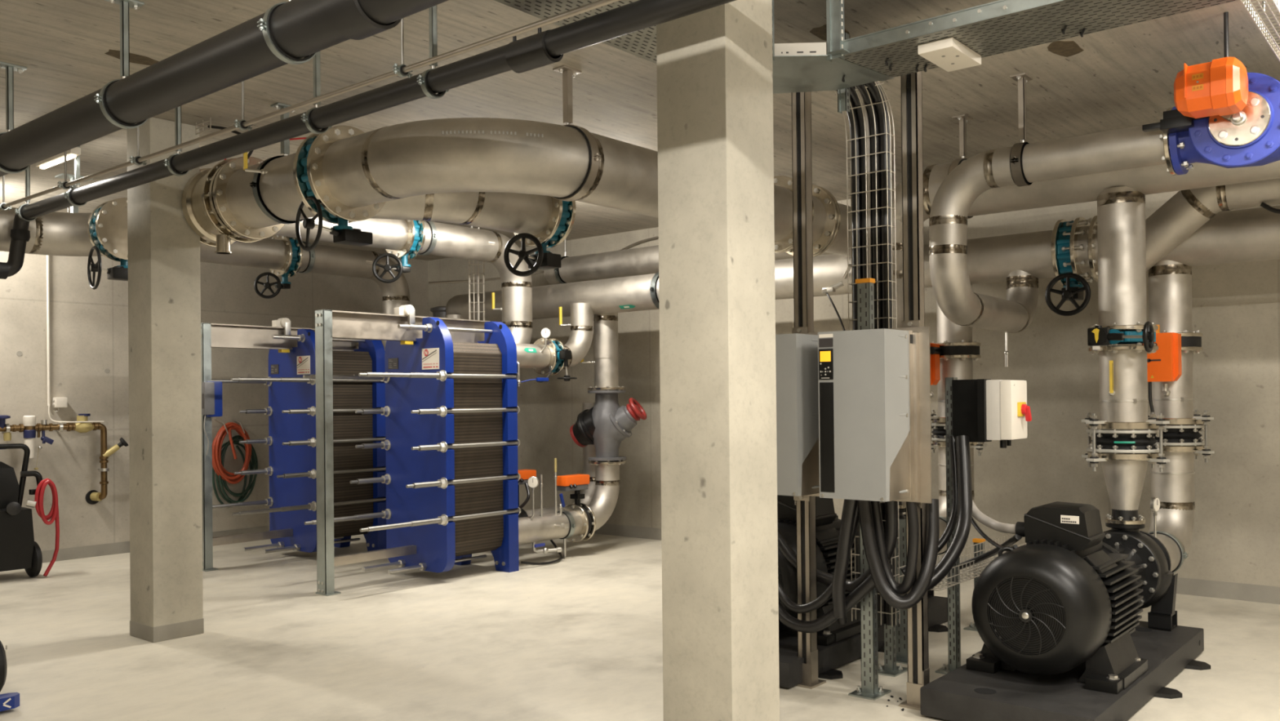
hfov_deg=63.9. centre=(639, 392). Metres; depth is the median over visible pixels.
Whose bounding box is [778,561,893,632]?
power cable
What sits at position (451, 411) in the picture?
heat exchanger
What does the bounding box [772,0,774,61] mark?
hanger
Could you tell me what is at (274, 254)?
pipe
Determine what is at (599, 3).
conduit
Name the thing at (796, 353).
electrical cabinet
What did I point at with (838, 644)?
pump
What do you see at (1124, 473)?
pipe
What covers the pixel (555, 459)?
pipe
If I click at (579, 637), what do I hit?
floor
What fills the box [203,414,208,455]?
cable
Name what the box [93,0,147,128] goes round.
hanger
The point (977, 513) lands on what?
corrugated hose
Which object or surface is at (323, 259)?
pipe
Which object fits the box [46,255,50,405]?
conduit
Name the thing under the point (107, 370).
trim
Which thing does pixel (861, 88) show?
cable
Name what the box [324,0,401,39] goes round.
socket
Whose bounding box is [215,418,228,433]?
wall hook
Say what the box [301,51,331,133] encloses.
hanger
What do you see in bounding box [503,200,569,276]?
valve
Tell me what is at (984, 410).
switch
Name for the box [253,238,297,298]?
valve
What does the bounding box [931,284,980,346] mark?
pipe
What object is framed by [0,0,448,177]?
drain pipe
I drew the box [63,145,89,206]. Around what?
hanger
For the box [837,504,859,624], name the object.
power cable
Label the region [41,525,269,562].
baseboard
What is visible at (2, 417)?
shutoff valve
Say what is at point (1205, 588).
baseboard
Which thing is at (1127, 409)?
pipe
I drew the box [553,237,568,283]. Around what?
hanger
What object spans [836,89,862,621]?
cable
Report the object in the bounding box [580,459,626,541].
pipe
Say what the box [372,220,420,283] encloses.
valve
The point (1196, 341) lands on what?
valve
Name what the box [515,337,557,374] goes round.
pipe
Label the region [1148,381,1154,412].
cable
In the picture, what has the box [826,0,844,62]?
hanger
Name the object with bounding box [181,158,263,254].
joint
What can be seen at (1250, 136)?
control valve
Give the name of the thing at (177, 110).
hanger
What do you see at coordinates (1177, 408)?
pipe
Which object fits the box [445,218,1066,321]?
pipe
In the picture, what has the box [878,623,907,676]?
post
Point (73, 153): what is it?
lamp
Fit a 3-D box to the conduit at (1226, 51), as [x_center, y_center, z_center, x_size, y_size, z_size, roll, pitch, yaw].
[2.961,-1.759,5.179,0.022,0.315,0.022,-1,0,40]
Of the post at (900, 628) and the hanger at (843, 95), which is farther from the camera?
the post at (900, 628)
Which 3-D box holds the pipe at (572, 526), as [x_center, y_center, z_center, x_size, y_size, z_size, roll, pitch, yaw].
[-0.951,1.403,10.063,0.440,0.525,0.985,-1,0,40]
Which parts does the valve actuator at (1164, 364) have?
hand knob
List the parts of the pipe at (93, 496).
slanted stem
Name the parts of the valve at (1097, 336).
tag plate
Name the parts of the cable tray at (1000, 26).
joint plate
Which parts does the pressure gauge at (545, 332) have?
stem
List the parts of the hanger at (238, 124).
rod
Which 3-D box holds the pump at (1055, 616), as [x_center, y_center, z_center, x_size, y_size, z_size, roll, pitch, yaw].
[2.446,1.096,5.725,1.045,1.022,2.330,-1,0,40]
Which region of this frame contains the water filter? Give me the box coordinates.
[22,415,35,458]
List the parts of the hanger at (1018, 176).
ceiling plate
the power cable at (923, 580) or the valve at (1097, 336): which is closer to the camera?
the power cable at (923, 580)
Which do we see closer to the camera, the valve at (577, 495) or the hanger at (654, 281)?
the hanger at (654, 281)
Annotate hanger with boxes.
[0,61,30,173]
[0,175,11,210]
[14,166,39,221]
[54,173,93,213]
[57,151,74,189]
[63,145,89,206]
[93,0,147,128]
[128,126,146,165]
[163,106,191,176]
[233,80,252,130]
[249,102,303,223]
[257,0,316,64]
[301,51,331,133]
[392,18,412,78]
[417,4,449,98]
[551,65,600,201]
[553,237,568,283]
[649,271,659,309]
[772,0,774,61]
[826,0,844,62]
[837,32,849,113]
[947,114,973,218]
[1009,72,1033,186]
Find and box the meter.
[75,413,94,432]
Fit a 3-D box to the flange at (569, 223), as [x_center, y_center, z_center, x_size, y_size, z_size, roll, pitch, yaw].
[-0.674,-1.331,7.587,0.530,0.530,0.060,-1,0,40]
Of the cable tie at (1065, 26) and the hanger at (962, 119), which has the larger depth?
the hanger at (962, 119)
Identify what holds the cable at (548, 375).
attached to the valve at (538, 379)
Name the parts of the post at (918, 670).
foot plate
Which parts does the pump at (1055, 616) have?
plate, terminal lid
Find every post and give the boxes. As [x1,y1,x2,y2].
[791,91,826,688]
[848,277,891,700]
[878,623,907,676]
[895,519,907,664]
[898,21,929,710]
[935,377,964,674]
[963,537,985,631]
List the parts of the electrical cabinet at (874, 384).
control panel, black blank panel, plate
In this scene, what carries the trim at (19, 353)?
attached to the wall at (89, 326)
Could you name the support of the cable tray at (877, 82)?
hanging from the hanger at (843, 95)
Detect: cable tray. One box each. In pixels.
[468,226,484,320]
[493,0,656,63]
[772,42,879,93]
[822,0,1237,81]
[834,80,900,626]
[897,533,1026,591]
[1240,0,1279,61]
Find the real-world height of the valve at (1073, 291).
0.721 m
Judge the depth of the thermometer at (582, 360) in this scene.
10.82 m
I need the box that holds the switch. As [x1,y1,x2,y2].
[951,378,1031,448]
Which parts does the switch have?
black panel, black panel, box lid, yellow plate, rotary handle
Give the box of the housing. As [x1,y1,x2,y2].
[430,306,446,317]
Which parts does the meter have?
lid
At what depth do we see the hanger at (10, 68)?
5.79 m
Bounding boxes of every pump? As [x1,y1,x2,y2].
[777,494,947,687]
[920,501,1210,720]
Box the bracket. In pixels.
[195,117,211,134]
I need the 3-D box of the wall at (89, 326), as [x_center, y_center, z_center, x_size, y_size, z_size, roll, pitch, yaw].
[-6.873,-0.036,9.476,0.200,3.515,12.600,-1,0,40]
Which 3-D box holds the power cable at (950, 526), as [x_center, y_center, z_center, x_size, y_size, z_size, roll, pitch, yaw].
[1.659,0.632,5.760,0.456,0.764,0.133,0,0,-33]
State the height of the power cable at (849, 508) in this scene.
0.673 m
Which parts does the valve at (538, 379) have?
lever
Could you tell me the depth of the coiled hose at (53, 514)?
9.49 m
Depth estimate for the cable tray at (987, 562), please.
6.13 m
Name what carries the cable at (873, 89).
in the cable tray at (877, 82)
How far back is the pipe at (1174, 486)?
7.11 m
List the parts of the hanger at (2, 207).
rod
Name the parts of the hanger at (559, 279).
rod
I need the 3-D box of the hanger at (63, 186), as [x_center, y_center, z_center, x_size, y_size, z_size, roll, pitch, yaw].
[-3.806,-1.591,6.794,0.040,0.496,0.099,-1,0,40]
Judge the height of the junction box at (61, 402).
0.105 m
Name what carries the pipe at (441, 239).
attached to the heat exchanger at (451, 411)
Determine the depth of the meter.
10.46 m
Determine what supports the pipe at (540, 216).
attached to the pipe at (282, 189)
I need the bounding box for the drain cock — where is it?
[532,542,561,553]
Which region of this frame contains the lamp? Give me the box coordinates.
[35,146,80,168]
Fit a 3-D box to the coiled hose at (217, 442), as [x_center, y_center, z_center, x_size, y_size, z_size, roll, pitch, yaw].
[-4.670,0.698,11.751,0.160,0.706,0.478,-1,0,40]
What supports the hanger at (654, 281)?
hanging from the ceiling
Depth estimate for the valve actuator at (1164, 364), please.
6.96 m
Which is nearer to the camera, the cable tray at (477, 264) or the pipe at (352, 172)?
the pipe at (352, 172)
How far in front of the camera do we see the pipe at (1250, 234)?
6.92 m
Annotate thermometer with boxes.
[243,151,267,174]
[491,292,502,311]
[559,306,570,326]
[580,358,594,364]
[1108,360,1115,395]
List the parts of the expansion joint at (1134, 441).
tie rod, tie rod, tie rod, tie rod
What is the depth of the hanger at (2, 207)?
7.49 m
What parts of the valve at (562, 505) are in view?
lever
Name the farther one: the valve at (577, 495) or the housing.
the housing
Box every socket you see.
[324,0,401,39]
[505,29,563,73]
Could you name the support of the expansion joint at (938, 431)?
attached to the pipe at (942, 450)
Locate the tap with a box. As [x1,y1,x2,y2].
[40,430,53,444]
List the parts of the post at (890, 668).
foot plate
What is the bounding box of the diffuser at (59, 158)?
[40,154,75,168]
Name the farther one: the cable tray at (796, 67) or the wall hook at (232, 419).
the wall hook at (232, 419)
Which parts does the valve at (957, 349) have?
valve stem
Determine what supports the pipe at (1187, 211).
attached to the pipe at (1250, 234)
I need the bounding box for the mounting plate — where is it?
[903,330,914,499]
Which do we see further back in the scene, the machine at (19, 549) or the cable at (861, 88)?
the machine at (19, 549)
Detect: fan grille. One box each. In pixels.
[987,576,1065,654]
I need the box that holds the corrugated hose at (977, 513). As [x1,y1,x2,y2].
[972,499,1015,533]
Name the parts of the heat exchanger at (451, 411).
rating plate, pressure plate, frame plate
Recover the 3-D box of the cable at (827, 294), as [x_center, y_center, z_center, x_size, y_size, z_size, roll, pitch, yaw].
[1.655,-0.506,8.508,0.038,0.677,0.285,0,0,-44]
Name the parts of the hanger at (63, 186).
rod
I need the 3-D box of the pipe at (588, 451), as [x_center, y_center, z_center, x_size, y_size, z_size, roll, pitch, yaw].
[-1.020,0.815,10.718,0.340,1.390,1.908,-1,0,40]
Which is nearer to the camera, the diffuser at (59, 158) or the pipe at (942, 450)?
the diffuser at (59, 158)
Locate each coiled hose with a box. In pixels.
[34,478,59,576]
[212,422,251,484]
[212,435,257,507]
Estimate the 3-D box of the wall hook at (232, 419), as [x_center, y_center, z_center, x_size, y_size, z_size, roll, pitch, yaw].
[-4.639,0.390,11.824,0.230,0.169,0.037,-1,0,32]
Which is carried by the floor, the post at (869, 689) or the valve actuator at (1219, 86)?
the post at (869, 689)
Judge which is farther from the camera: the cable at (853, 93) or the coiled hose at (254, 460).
the coiled hose at (254, 460)
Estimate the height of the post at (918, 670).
3.515 m
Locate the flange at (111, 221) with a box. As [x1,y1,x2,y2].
[95,197,128,260]
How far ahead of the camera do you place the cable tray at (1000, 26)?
4.50 m
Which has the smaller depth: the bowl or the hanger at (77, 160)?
the hanger at (77, 160)
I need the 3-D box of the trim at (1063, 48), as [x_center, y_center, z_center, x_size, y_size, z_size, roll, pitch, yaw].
[2.352,-1.911,5.688,0.154,0.013,0.324,-1,0,40]
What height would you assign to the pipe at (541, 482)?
0.440 m
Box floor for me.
[0,533,1279,720]
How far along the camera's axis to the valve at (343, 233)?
6.19 m
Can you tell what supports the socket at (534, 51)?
attached to the drain pipe at (541, 49)
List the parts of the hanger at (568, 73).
ceiling plate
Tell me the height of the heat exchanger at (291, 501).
2.447 m
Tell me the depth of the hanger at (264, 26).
3.89 m
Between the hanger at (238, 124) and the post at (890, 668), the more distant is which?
the post at (890, 668)
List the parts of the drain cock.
lever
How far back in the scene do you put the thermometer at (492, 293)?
10.47 m
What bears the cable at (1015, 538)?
attached to the pump at (1055, 616)
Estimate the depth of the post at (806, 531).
5.70 m
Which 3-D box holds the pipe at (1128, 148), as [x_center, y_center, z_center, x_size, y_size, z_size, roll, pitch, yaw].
[2.889,-0.876,6.765,1.577,1.368,1.990,-1,0,40]
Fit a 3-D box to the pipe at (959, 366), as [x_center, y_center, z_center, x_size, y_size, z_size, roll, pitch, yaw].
[2.536,-0.033,8.253,0.420,0.557,0.420,-1,0,40]
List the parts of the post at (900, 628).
foot plate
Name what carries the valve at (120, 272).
attached to the pipe at (54, 233)
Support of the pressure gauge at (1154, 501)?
attached to the pipe at (1174, 486)
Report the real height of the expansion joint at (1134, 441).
0.355 m
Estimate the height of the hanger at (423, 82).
0.531 m
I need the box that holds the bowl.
[24,437,35,458]
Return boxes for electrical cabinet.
[775,332,819,496]
[817,326,932,502]
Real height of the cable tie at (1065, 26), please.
0.031 m
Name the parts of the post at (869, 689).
foot plate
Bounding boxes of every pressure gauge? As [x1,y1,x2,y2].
[527,475,538,519]
[540,327,551,351]
[1150,496,1159,537]
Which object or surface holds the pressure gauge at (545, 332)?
attached to the pipe at (528, 355)
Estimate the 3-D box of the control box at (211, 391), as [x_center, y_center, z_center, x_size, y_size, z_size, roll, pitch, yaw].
[-4.057,0.065,9.729,0.072,0.340,0.192,-1,0,40]
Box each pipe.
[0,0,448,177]
[0,0,736,279]
[0,200,119,262]
[0,419,128,504]
[200,235,292,276]
[212,133,354,239]
[274,217,414,257]
[288,236,410,351]
[306,117,793,252]
[370,191,562,246]
[407,220,532,343]
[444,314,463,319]
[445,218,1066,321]
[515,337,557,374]
[518,402,595,517]
[518,503,588,558]
[539,474,542,516]
[543,244,831,284]
[546,302,593,375]
[554,457,557,515]
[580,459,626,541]
[587,312,625,390]
[774,184,928,257]
[892,160,1279,332]
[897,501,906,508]
[928,106,1177,366]
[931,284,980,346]
[931,354,981,422]
[931,440,983,555]
[1061,204,1279,284]
[1087,342,1159,429]
[1087,451,1159,524]
[1145,177,1279,271]
[1147,260,1202,337]
[1147,444,1204,573]
[1150,346,1204,425]
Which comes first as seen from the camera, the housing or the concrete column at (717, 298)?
the concrete column at (717, 298)
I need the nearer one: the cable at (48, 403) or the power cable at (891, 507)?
the power cable at (891, 507)
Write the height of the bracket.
0.083 m
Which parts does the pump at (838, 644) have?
terminal lid, plate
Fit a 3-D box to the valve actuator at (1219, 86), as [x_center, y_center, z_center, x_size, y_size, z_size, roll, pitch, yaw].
[2.859,-1.516,5.134,0.305,0.244,0.276,-1,0,40]
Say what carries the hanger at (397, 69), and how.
hanging from the ceiling
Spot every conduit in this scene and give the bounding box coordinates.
[0,0,621,209]
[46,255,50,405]
[427,235,658,284]
[1223,11,1229,57]
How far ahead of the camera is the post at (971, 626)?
7.00 m
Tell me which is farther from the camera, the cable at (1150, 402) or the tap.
the tap
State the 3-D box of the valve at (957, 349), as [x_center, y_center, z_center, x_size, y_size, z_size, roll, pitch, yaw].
[2.489,-0.328,8.202,0.384,0.072,0.522,-1,0,40]
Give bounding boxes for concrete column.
[126,116,204,642]
[656,0,779,720]
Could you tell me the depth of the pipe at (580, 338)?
10.52 m
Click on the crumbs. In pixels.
(900, 698)
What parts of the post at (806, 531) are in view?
foot plate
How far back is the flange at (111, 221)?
8.00 m
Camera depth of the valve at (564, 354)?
10.08 m
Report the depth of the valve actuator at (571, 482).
10.33 m
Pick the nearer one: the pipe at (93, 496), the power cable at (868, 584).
the power cable at (868, 584)
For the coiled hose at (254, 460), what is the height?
0.834 m
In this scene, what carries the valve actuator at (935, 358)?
attached to the valve at (957, 349)
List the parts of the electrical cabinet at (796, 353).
plate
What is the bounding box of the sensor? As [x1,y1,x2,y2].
[821,263,851,294]
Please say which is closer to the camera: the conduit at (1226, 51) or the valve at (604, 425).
the conduit at (1226, 51)
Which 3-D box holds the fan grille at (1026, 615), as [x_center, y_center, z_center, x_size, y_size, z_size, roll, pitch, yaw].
[1.899,1.099,5.047,0.380,0.381,0.016,-1,0,40]
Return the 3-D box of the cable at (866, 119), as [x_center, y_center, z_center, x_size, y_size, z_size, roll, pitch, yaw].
[1.133,-0.218,5.486,0.020,2.974,0.448,-1,0,40]
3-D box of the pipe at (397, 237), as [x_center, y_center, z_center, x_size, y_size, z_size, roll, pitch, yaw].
[-2.826,-1.449,8.646,0.450,0.450,1.980,-1,0,40]
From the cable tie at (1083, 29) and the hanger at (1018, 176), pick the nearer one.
the cable tie at (1083, 29)
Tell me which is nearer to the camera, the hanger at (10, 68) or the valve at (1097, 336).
the hanger at (10, 68)
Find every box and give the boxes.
[52,396,67,407]
[201,381,222,417]
[917,36,981,71]
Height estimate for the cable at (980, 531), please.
0.278 m
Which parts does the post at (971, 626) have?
foot plate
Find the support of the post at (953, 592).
on the floor
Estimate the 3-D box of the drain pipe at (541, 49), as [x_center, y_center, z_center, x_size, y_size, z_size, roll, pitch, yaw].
[-1.518,-1.206,3.911,10.304,0.589,2.086,-1,0,40]
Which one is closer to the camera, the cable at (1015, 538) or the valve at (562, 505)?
the cable at (1015, 538)
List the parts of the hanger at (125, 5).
ceiling plate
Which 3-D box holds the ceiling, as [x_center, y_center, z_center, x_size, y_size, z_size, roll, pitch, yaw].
[-1.184,-1.977,4.746,15.040,0.200,12.600,-1,0,40]
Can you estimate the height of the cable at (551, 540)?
0.215 m
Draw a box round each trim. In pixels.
[16,351,22,355]
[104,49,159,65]
[104,368,110,373]
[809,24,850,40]
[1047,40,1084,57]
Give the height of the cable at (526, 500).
0.266 m
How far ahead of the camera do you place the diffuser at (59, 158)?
7.26 m
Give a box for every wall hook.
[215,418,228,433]
[231,418,244,433]
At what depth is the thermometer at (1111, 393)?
6.30 m
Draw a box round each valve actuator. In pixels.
[517,469,536,484]
[556,474,589,491]
[929,342,940,398]
[1142,324,1182,396]
[1173,57,1248,118]
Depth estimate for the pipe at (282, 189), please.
6.57 m
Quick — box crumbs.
[886,695,904,711]
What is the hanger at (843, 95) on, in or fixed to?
hanging from the ceiling
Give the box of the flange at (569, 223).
[546,200,576,248]
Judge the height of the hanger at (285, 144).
0.762 m
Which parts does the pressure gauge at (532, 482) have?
stem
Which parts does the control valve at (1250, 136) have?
bonnet plate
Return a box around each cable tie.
[1061,25,1066,34]
[1079,28,1085,37]
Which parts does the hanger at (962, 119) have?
ceiling plate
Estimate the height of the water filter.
0.420 m
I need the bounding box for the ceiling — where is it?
[0,0,1279,260]
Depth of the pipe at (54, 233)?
8.13 m
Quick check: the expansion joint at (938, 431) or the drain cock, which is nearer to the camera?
the expansion joint at (938, 431)
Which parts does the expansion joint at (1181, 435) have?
tie rod, tie rod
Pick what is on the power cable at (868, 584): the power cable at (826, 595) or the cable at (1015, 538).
the power cable at (826, 595)
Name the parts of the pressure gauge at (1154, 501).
stem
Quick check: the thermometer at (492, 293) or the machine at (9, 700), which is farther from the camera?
the thermometer at (492, 293)
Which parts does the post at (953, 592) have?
foot plate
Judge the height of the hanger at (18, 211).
0.531 m
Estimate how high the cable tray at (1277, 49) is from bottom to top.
0.318 m
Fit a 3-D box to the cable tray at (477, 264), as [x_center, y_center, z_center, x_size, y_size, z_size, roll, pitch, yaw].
[-1.705,-0.931,10.801,0.200,1.815,0.150,-1,0,40]
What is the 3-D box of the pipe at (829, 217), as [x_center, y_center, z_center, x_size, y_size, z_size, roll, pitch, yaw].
[1.804,-1.341,8.646,0.570,0.570,2.385,-1,0,40]
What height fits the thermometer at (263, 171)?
0.220 m
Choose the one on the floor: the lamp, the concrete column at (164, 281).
the concrete column at (164, 281)
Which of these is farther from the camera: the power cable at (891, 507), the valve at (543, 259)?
the valve at (543, 259)
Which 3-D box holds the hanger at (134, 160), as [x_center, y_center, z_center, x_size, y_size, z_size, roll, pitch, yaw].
[-2.998,-1.603,6.124,0.040,0.496,0.099,-1,0,40]
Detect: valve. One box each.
[0,414,10,428]
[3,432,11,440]
[87,207,128,289]
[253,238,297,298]
[295,143,372,251]
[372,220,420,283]
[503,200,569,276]
[516,360,548,386]
[544,340,577,381]
[558,493,565,515]
[569,390,646,460]
[569,489,591,537]
[929,345,979,355]
[1044,220,1090,315]
[1087,320,1155,351]
[1142,72,1279,174]
[1142,336,1201,346]
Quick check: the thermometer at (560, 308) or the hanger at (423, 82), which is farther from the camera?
the thermometer at (560, 308)
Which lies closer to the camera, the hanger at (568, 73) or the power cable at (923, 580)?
the power cable at (923, 580)
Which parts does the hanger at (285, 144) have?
ceiling plate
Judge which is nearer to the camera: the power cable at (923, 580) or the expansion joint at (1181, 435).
the power cable at (923, 580)
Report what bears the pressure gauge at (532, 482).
on the pipe at (572, 526)
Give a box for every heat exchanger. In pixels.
[200,317,386,571]
[302,304,520,595]
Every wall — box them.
[0,251,428,551]
[427,191,1279,586]
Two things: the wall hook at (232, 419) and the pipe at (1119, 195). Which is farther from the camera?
the wall hook at (232, 419)
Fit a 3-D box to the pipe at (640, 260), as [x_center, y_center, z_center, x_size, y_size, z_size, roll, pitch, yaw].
[0.516,-1.397,10.486,3.930,0.318,0.364,-1,0,40]
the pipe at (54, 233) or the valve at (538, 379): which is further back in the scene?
the valve at (538, 379)
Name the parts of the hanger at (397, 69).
rod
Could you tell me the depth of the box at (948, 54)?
4.71 m
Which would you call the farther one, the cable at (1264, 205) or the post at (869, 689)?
the cable at (1264, 205)
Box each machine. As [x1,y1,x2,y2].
[0,443,42,577]
[0,640,19,711]
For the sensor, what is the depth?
8.58 m
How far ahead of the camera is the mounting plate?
5.15 m
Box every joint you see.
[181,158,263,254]
[930,409,986,455]
[1081,412,1169,471]
[1147,409,1214,462]
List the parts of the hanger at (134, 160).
rod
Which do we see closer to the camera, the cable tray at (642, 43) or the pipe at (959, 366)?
the cable tray at (642, 43)
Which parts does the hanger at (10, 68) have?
ceiling plate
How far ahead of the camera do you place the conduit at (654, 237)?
11.65 m
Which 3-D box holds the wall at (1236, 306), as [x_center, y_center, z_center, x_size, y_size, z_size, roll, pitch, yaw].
[2.795,-0.133,9.506,14.640,3.515,0.200,-1,0,40]
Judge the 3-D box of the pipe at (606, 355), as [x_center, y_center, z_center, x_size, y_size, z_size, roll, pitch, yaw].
[-0.358,-0.459,10.849,0.400,0.895,0.400,-1,0,40]
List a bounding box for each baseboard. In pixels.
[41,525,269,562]
[594,523,1279,604]
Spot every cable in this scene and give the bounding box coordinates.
[48,403,103,422]
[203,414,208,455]
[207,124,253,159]
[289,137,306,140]
[519,482,530,508]
[520,539,562,564]
[537,365,551,382]
[777,500,897,592]
[777,578,832,613]
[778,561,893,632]
[826,292,845,330]
[831,498,857,617]
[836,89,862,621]
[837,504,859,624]
[849,86,872,278]
[854,85,871,278]
[855,84,885,623]
[857,498,939,609]
[865,81,897,625]
[871,500,919,595]
[897,435,972,595]
[900,435,959,574]
[960,533,1022,568]
[971,516,1017,551]
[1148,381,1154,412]
[1260,202,1279,213]
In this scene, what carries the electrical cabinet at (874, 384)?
attached to the rail
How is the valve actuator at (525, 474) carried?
attached to the pipe at (588, 451)
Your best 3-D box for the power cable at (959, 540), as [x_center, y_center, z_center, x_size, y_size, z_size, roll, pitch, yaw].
[1.592,0.670,5.600,0.691,0.852,0.222,0,0,-28]
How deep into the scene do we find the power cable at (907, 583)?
5.22 m
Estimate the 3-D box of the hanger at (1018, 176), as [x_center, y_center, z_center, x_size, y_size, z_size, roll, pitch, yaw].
[2.308,-1.575,6.189,0.090,0.659,0.304,-1,0,40]

